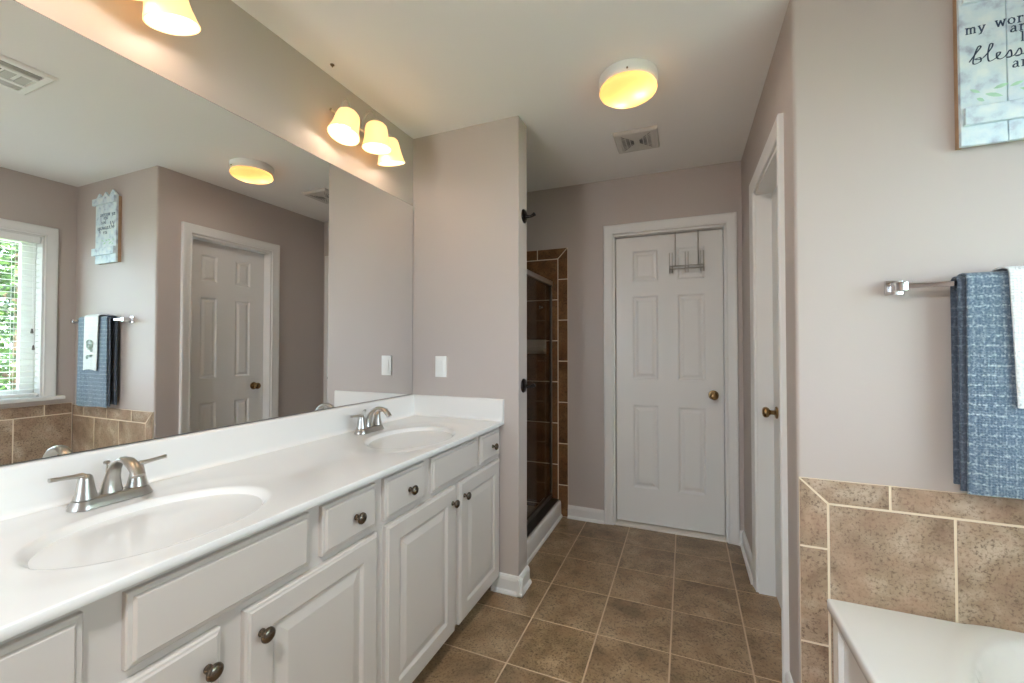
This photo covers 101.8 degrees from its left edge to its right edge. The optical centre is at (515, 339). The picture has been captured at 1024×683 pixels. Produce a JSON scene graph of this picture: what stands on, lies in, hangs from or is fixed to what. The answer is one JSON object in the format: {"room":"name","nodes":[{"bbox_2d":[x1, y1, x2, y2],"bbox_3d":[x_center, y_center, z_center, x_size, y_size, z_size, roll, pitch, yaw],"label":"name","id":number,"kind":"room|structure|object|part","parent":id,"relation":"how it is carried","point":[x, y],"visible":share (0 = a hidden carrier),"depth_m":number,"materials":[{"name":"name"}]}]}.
{"room":"bathroom","nodes":[
{"label":"bathroom","id":0,"kind":"room"},
{"bbox_2d":[0,0,412,466],"bbox_3d":[-1.302,0.045,0.761,0.114,2.480,3.530,0,-1,22],"label":"wall","id":1,"kind":"structure","parent":0,"point":[235,62],"depth_m":1.47,"materials":[{"name":"beige paint"}]},
{"bbox_2d":[136,0,200,35],"bbox_3d":[-1.031,-0.977,1.037,0.192,0.214,0.428,0,-1,22],"label":"vanity light","id":2,"kind":"object","parent":1,"relation":"attached to","point":[173,17],"visible":1,"depth_m":1.18,"materials":[{"name":"glass"}]},
{"bbox_2d":[0,0,412,465],"bbox_3d":[-0.941,-0.240,1.492,0.006,1.070,1.888,0,-1,22],"label":"wall mirror","id":3,"kind":"object","parent":1,"relation":"attached to","point":[172,263],"visible":1,"depth_m":1.23,"materials":[{"name":"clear mirror"}]},
{"bbox_2d":[0,394,413,520],"bbox_3d":[-0.915,0.353,1.491,0.036,0.112,1.863,0,-1,22],"label":"backsplash","id":4,"kind":"structure","parent":1,"relation":"attached to","point":[25,489],"depth_m":1.26,"materials":[{"name":"white stone"}]},
{"bbox_2d":[327,98,404,165],"bbox_3d":[-0.675,-0.955,1.911,0.192,0.214,0.428,0,-1,22],"label":"vanity light","id":5,"kind":"object","parent":1,"relation":"attached to","point":[345,128],"visible":1,"depth_m":1.87,"materials":[{"name":"glass"}]},
{"bbox_3d":[-0.729,-0.918,1.774,0.131,0.136,0.135,0,-1,22],"label":"lamp shade","id":6,"kind":"part","parent":5,"relation":"part of","materials":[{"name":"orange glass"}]},
{"bbox_3d":[-0.735,-1.008,1.808,0.080,0.086,0.045,0,-1,22],"label":"arm","id":7,"kind":"part","parent":5,"relation":"part of","materials":[{"name":"silver metal"}]},
{"bbox_3d":[-0.670,-1.019,1.929,0.109,0.084,0.043,0,-1,22],"label":"arm","id":8,"kind":"part","parent":5,"relation":"part of","materials":[{"name":"silver metal"}]},
{"bbox_3d":[-0.639,-0.934,1.919,0.131,0.118,0.131,0,-1,22],"label":"lamp shade","id":9,"kind":"part","parent":5,"relation":"part of","materials":[{"name":"orange glass"}]},
{"bbox_3d":[-0.611,-0.914,2.043,0.131,0.134,0.134,0,-1,22],"label":"lamp shade","id":10,"kind":"part","parent":5,"relation":"part of","materials":[{"name":"orange glass"}]},
{"bbox_2d":[412,116,526,586],"bbox_3d":[-0.500,0.072,2.399,1.164,2.480,0.122,0,-1,22],"label":"wall","id":11,"kind":"structure","parent":0,"point":[470,183],"depth_m":2.22,"materials":[{"name":"beige paint"}]},
{"bbox_2d":[435,356,446,376],"bbox_3d":[-0.412,0.150,2.291,0.070,0.115,0.010,0,-1,22],"label":"light switch","id":12,"kind":"object","parent":11,"relation":"attached to","point":[440,361],"visible":1,"depth_m":2.29,"materials":[{"name":"white plastic"}]},
{"bbox_2d":[491,565,531,597],"bbox_3d":[-0.021,1.244,2.170,0.171,0.090,0.148,0,-1,22],"label":"baseboard","id":13,"kind":"structure","parent":11,"relation":"attached to","point":[508,584],"depth_m":2.11,"materials":[{"name":"white paint"}]},
{"bbox_2d":[521,209,535,223],"bbox_3d":[0.075,-0.651,2.192,0.067,0.075,0.075,0,-1,22],"label":"robe hook","id":14,"kind":"object","parent":11,"relation":"attached to","point":[524,215],"visible":1,"depth_m":2.18,"materials":[{"name":"brown metal"}]},
{"bbox_2d":[521,379,535,392],"bbox_3d":[0.072,0.243,2.169,0.067,0.075,0.075,0,-1,22],"label":"robe hook","id":15,"kind":"object","parent":11,"relation":"attached to","point":[524,386],"visible":1,"depth_m":2.16,"materials":[{"name":"brown metal"}]},
{"bbox_2d":[527,500,562,564],"bbox_3d":[0.169,1.237,2.652,0.022,0.119,0.887,0,-1,22],"label":"trim","id":16,"kind":"structure","parent":11,"relation":"attached to","point":[539,536],"depth_m":2.67,"materials":[{"name":"white paint"}]},
{"bbox_2d":[231,0,789,191],"bbox_3d":[0.070,-1.223,0.856,3.400,0.100,4.700,0,-1,22],"label":"ceiling","id":17,"kind":"structure","parent":0,"point":[428,67],"depth_m":1.76,"materials":[{"name":"white paint"}]},
{"bbox_2d":[599,58,657,108],"bbox_3d":[0.494,-1.108,1.832,0.252,0.098,0.256,0,-1,22],"label":"ceiling light","id":18,"kind":"object","parent":17,"relation":"attached to","point":[626,83],"visible":1,"depth_m":1.76,"materials":[{"name":"glass"}]},
{"bbox_2d":[613,125,659,153],"bbox_3d":[0.695,-1.138,2.387,0.235,0.020,0.236,0,-1,22],"label":"ceiling vent","id":19,"kind":"object","parent":17,"relation":"in","point":[644,138],"visible":1,"depth_m":2.36,"materials":[{"name":"grey metal"}]},
{"bbox_2d":[412,517,781,682],"bbox_3d":[0.131,1.308,0.897,3.350,0.080,4.900,0,-1,22],"label":"floor","id":20,"kind":"structure","parent":0,"point":[602,603],"depth_m":1.90,"materials":[{"name":"brown tile"}]},
{"bbox_2d":[0,427,498,682],"bbox_3d":[-0.659,0.852,1.386,0.580,0.848,1.848,0,-1,22],"label":"vanity cabinet","id":21,"kind":"object","parent":20,"relation":"on","point":[366,583],"visible":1,"depth_m":1.07,"materials":[{"name":"white paint"}]},
{"bbox_3d":[-0.726,0.497,0.563,0.019,0.131,0.209,0,-1,22],"label":"drawer","id":22,"kind":"part","parent":21,"relation":"part of","materials":[{"name":"grey paint"}]},
{"bbox_3d":[-0.686,0.881,0.653,0.019,0.593,0.422,0,-1,22],"label":"cabinet door","id":23,"kind":"part","parent":21,"relation":"part of","materials":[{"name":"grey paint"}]},
{"bbox_3d":[-0.595,0.651,0.818,0.030,0.033,0.033,0,-1,22],"label":"door knob","id":24,"kind":"part","parent":21,"relation":"part of","materials":[{"name":"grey metal"}]},
{"bbox_2d":[0,394,503,641],"bbox_3d":[-0.670,0.418,1.391,0.564,0.246,1.863,0,-1,22],"label":"countertop","id":25,"kind":"structure","parent":21,"relation":"on","point":[213,489],"depth_m":1.05,"materials":[{"name":"white stone"}]},
{"bbox_2d":[47,454,166,511],"bbox_3d":[-1.004,0.345,1.038,0.173,0.113,0.173,0,-1,-24],"label":"faucet","id":26,"kind":"object","parent":25,"relation":"on","point":[85,497],"visible":1,"depth_m":1.01,"materials":[{"name":"silver metal"}]},
{"bbox_3d":[-1.035,0.348,0.975,0.045,0.068,0.086,0,-1,22],"label":"lever handle","id":27,"kind":"part","parent":26,"relation":"part of","materials":[{"name":"silver metal"}]},
{"bbox_3d":[-1.033,0.345,1.052,0.015,0.078,0.015,0,-1,22],"label":"lift rod","id":28,"kind":"part","parent":26,"relation":"part of","materials":[{"name":"silver metal"}]},
{"bbox_3d":[-1.008,0.391,1.041,0.062,0.021,0.164,0,-1,22],"label":"plate","id":29,"kind":"part","parent":26,"relation":"part of","materials":[{"name":"silver metal"}]},
{"bbox_3d":[-0.962,0.337,1.023,0.140,0.096,0.048,0,-1,22],"label":"spout","id":30,"kind":"part","parent":26,"relation":"part of","materials":[{"name":"silver metal"}]},
{"bbox_3d":[-0.981,0.350,1.108,0.045,0.068,0.086,0,-1,22],"label":"lever handle","id":31,"kind":"part","parent":26,"relation":"part of","materials":[{"name":"silver metal"}]},
{"bbox_2d":[350,407,391,434],"bbox_3d":[-0.659,0.359,1.887,0.173,0.113,0.173,0,-1,-24],"label":"faucet","id":32,"kind":"object","parent":25,"relation":"on","point":[365,425],"visible":1,"depth_m":1.86,"materials":[{"name":"silver metal"}]},
{"bbox_3d":[-0.689,0.362,1.823,0.045,0.068,0.086,0,-1,22],"label":"lever handle","id":33,"kind":"part","parent":32,"relation":"part of","materials":[{"name":"silver metal"}]},
{"bbox_3d":[-0.662,0.405,1.889,0.062,0.021,0.164,0,-1,22],"label":"plate","id":34,"kind":"part","parent":32,"relation":"part of","materials":[{"name":"silver metal"}]},
{"bbox_3d":[-0.617,0.351,1.871,0.140,0.096,0.048,0,-1,22],"label":"spout","id":35,"kind":"part","parent":32,"relation":"part of","materials":[{"name":"silver metal"}]},
{"bbox_3d":[-0.635,0.364,1.956,0.045,0.068,0.086,0,-1,22],"label":"lever handle","id":36,"kind":"part","parent":32,"relation":"part of","materials":[{"name":"silver metal"}]},
{"bbox_3d":[-0.552,0.653,0.922,0.030,0.033,0.033,0,-1,22],"label":"door knob","id":37,"kind":"part","parent":21,"relation":"part of","materials":[{"name":"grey metal"}]},
{"bbox_3d":[-0.509,0.888,1.089,0.019,0.593,0.417,0,-1,22],"label":"cabinet door","id":38,"kind":"part","parent":21,"relation":"part of","materials":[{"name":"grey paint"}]},
{"bbox_3d":[-0.471,0.507,1.189,0.019,0.131,0.206,0,-1,22],"label":"drawer","id":39,"kind":"part","parent":21,"relation":"part of","materials":[{"name":"grey paint"}]},
{"bbox_3d":[-0.444,0.511,1.190,0.030,0.033,0.033,0,-1,22],"label":"drawer knob","id":40,"kind":"part","parent":21,"relation":"part of","materials":[{"name":"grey metal"}]},
{"bbox_3d":[-0.376,0.511,1.421,0.019,0.131,0.221,0,-1,22],"label":"drawer","id":41,"kind":"part","parent":21,"relation":"part of","materials":[{"name":"grey paint"}]},
{"bbox_3d":[-0.349,0.515,1.423,0.030,0.033,0.033,0,-1,22],"label":"drawer knob","id":42,"kind":"part","parent":21,"relation":"part of","materials":[{"name":"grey metal"}]},
{"bbox_3d":[-0.335,0.895,1.518,0.019,0.593,0.428,0,-1,22],"label":"cabinet door","id":43,"kind":"part","parent":21,"relation":"part of","materials":[{"name":"grey paint"}]},
{"bbox_3d":[-0.242,0.666,1.684,0.030,0.033,0.033,0,-1,22],"label":"door knob","id":44,"kind":"part","parent":21,"relation":"part of","materials":[{"name":"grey metal"}]},
{"bbox_3d":[-0.205,0.667,1.775,0.030,0.033,0.033,0,-1,22],"label":"door knob","id":45,"kind":"part","parent":21,"relation":"part of","materials":[{"name":"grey metal"}]},
{"bbox_3d":[-0.164,0.902,1.937,0.019,0.593,0.406,0,-1,22],"label":"cabinet door","id":46,"kind":"part","parent":21,"relation":"part of","materials":[{"name":"grey paint"}]},
{"bbox_3d":[-0.126,0.521,2.036,0.019,0.131,0.214,0,-1,22],"label":"drawer","id":47,"kind":"part","parent":21,"relation":"part of","materials":[{"name":"grey paint"}]},
{"bbox_3d":[-0.099,0.525,2.038,0.030,0.033,0.033,0,-1,22],"label":"drawer knob","id":48,"kind":"part","parent":21,"relation":"part of","materials":[{"name":"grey metal"}]},
{"bbox_2d":[527,498,558,539],"bbox_3d":[-0.273,1.240,2.832,0.933,0.120,0.887,0,-1,22],"label":"shower pan","id":49,"kind":"object","parent":20,"relation":"on","point":[530,509],"visible":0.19,"depth_m":2.94,"materials":[{"name":"beige plastic"}]},
{"bbox_2d":[527,269,558,537],"bbox_3d":[0.111,0.364,2.691,0.091,1.625,0.886,0,-1,22],"label":"shower enclosure","id":50,"kind":"object","parent":49,"relation":"on","point":[541,511],"visible":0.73,"depth_m":3.02,"materials":[{"name":"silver metal"}]},
{"bbox_3d":[0.100,-0.420,2.707,0.028,0.034,0.884,0,-1,22],"label":"rail","id":51,"kind":"part","parent":50,"relation":"part of","materials":[{"name":"silver metal"}]},
{"bbox_3d":[0.263,0.355,3.094,0.016,1.569,0.024,0,-1,22],"label":"post","id":52,"kind":"part","parent":50,"relation":"part of","materials":[{"name":"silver metal"}]},
{"bbox_2d":[827,599,1023,682],"bbox_3d":[1.069,1.031,0.304,0.908,0.452,1.842,0,-1,22],"label":"bathtub","id":53,"kind":"object","parent":20,"relation":"on","point":[871,644],"visible":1,"depth_m":1.12,"materials":[{"name":"white ceramic"}]},
{"bbox_2d":[527,161,744,530],"bbox_3d":[0.457,0.084,3.098,2.410,2.480,0.118,0,-1,22],"label":"wall","id":54,"kind":"structure","parent":0,"point":[565,234],"depth_m":3.04,"materials":[{"name":"beige paint"}]},
{"bbox_2d":[527,340,545,353],"bbox_3d":[0.098,0.056,3.138,0.255,0.107,0.080,0,-1,22],"label":"soap shelf","id":55,"kind":"object","parent":54,"relation":"attached to","point":[533,346],"visible":0.59,"depth_m":3.12,"materials":[{"name":"beige plastic"}]},
{"bbox_2d":[567,505,742,545],"bbox_3d":[0.910,1.255,2.825,1.140,0.090,0.027,0,-1,22],"label":"baseboard","id":56,"kind":"structure","parent":54,"relation":"attached to","point":[586,514],"depth_m":2.98,"materials":[{"name":"white paint"}]},
{"bbox_2d":[603,212,739,545],"bbox_3d":[1.041,0.247,2.851,0.846,2.114,0.131,0,-1,22],"label":"door","id":57,"kind":"structure","parent":54,"relation":"in","point":[671,394],"depth_m":2.84,"materials":[{"name":"white paint"}]},
{"bbox_2d":[669,230,703,272],"bbox_3d":[1.150,-0.589,2.802,0.219,0.282,0.075,0,-1,22],"label":"rack","id":58,"kind":"object","parent":57,"relation":"hanging from","point":[700,264],"visible":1,"depth_m":2.79,"materials":[{"name":"silver metal"}]},
{"bbox_3d":[1.153,-0.489,2.807,0.217,0.027,0.007,0,-1,22],"label":"rail","id":59,"kind":"part","parent":58,"relation":"part of","materials":[{"name":"silver metal"}]},
{"bbox_3d":[1.292,0.368,2.712,0.063,0.063,0.066,0,-1,22],"label":"knob","id":60,"kind":"part","parent":57,"relation":"part of","materials":[{"name":"gold metal"}]},
{"bbox_2d":[741,17,791,675],"bbox_3d":[1.270,0.067,2.064,0.115,2.480,1.302,0,-1,22],"label":"wall","id":61,"kind":"structure","parent":0,"point":[771,103],"depth_m":2.19,"materials":[{"name":"beige paint"}]},
{"bbox_2d":[740,531,792,682],"bbox_3d":[1.171,1.241,1.990,0.027,0.090,1.377,0,-1,22],"label":"baseboard","id":62,"kind":"structure","parent":61,"relation":"attached to","point":[746,551],"depth_m":2.35,"materials":[{"name":"white paint"}]},
{"bbox_2d":[749,113,789,682],"bbox_3d":[1.166,0.229,1.834,0.135,2.109,0.740,0,-1,22],"label":"door","id":63,"kind":"structure","parent":61,"relation":"in","point":[770,572],"depth_m":2.10,"materials":[{"name":"white paint"}]},
{"bbox_3d":[1.238,0.356,2.030,0.063,0.060,0.060,0,-1,22],"label":"knob","id":64,"kind":"part","parent":63,"relation":"part of","materials":[{"name":"gold metal"}]},
{"bbox_2d":[785,0,1023,682],"bbox_3d":[1.463,0.053,1.219,1.110,2.480,0.118,0,-1,22],"label":"wall","id":65,"kind":"structure","parent":0,"point":[879,189],"depth_m":1.30,"materials":[{"name":"beige paint"}]},
{"bbox_2d":[884,280,956,294],"bbox_3d":[1.450,-0.160,1.140,0.680,0.044,0.060,0,-1,22],"label":"towel bar","id":66,"kind":"object","parent":65,"relation":"attached to","point":[890,287],"visible":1,"depth_m":1.23,"materials":[{"name":"silver metal"}]},
{"bbox_2d":[950,271,1023,499],"bbox_3d":[1.437,0.123,1.119,0.383,0.628,0.069,0,-1,22],"label":"bath towel","id":67,"kind":"object","parent":66,"relation":"hanging from","point":[988,422],"visible":0.91,"depth_m":1.15,"materials":[{"name":"fabric"}]},
{"bbox_2d":[991,266,1023,408],"bbox_3d":[1.433,-0.008,1.120,0.186,0.387,0.095,0,-1,22],"label":"hand towel","id":68,"kind":"object","parent":67,"relation":"on","point":[1016,273],"visible":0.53,"depth_m":1.11,"materials":[{"name":"white fabric"}]},
{"bbox_2d":[952,0,1023,149],"bbox_3d":[1.427,-0.813,1.169,0.278,0.505,0.044,0,-1,22],"label":"wall sign","id":69,"kind":"object","parent":65,"relation":"attached to","point":[988,35],"visible":1,"depth_m":1.19,"materials":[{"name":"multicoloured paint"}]},
{"bbox_3d":[1.423,-0.995,1.157,0.274,0.046,0.014,0,-1,22],"label":"rail","id":70,"kind":"part","parent":69,"relation":"part of","materials":[{"name":"white paint"}]},
{"bbox_3d":[1.423,-0.642,1.152,0.274,0.051,0.014,0,-1,22],"label":"rail","id":71,"kind":"part","parent":69,"relation":"part of","materials":[{"name":"white paint"}]}
]}

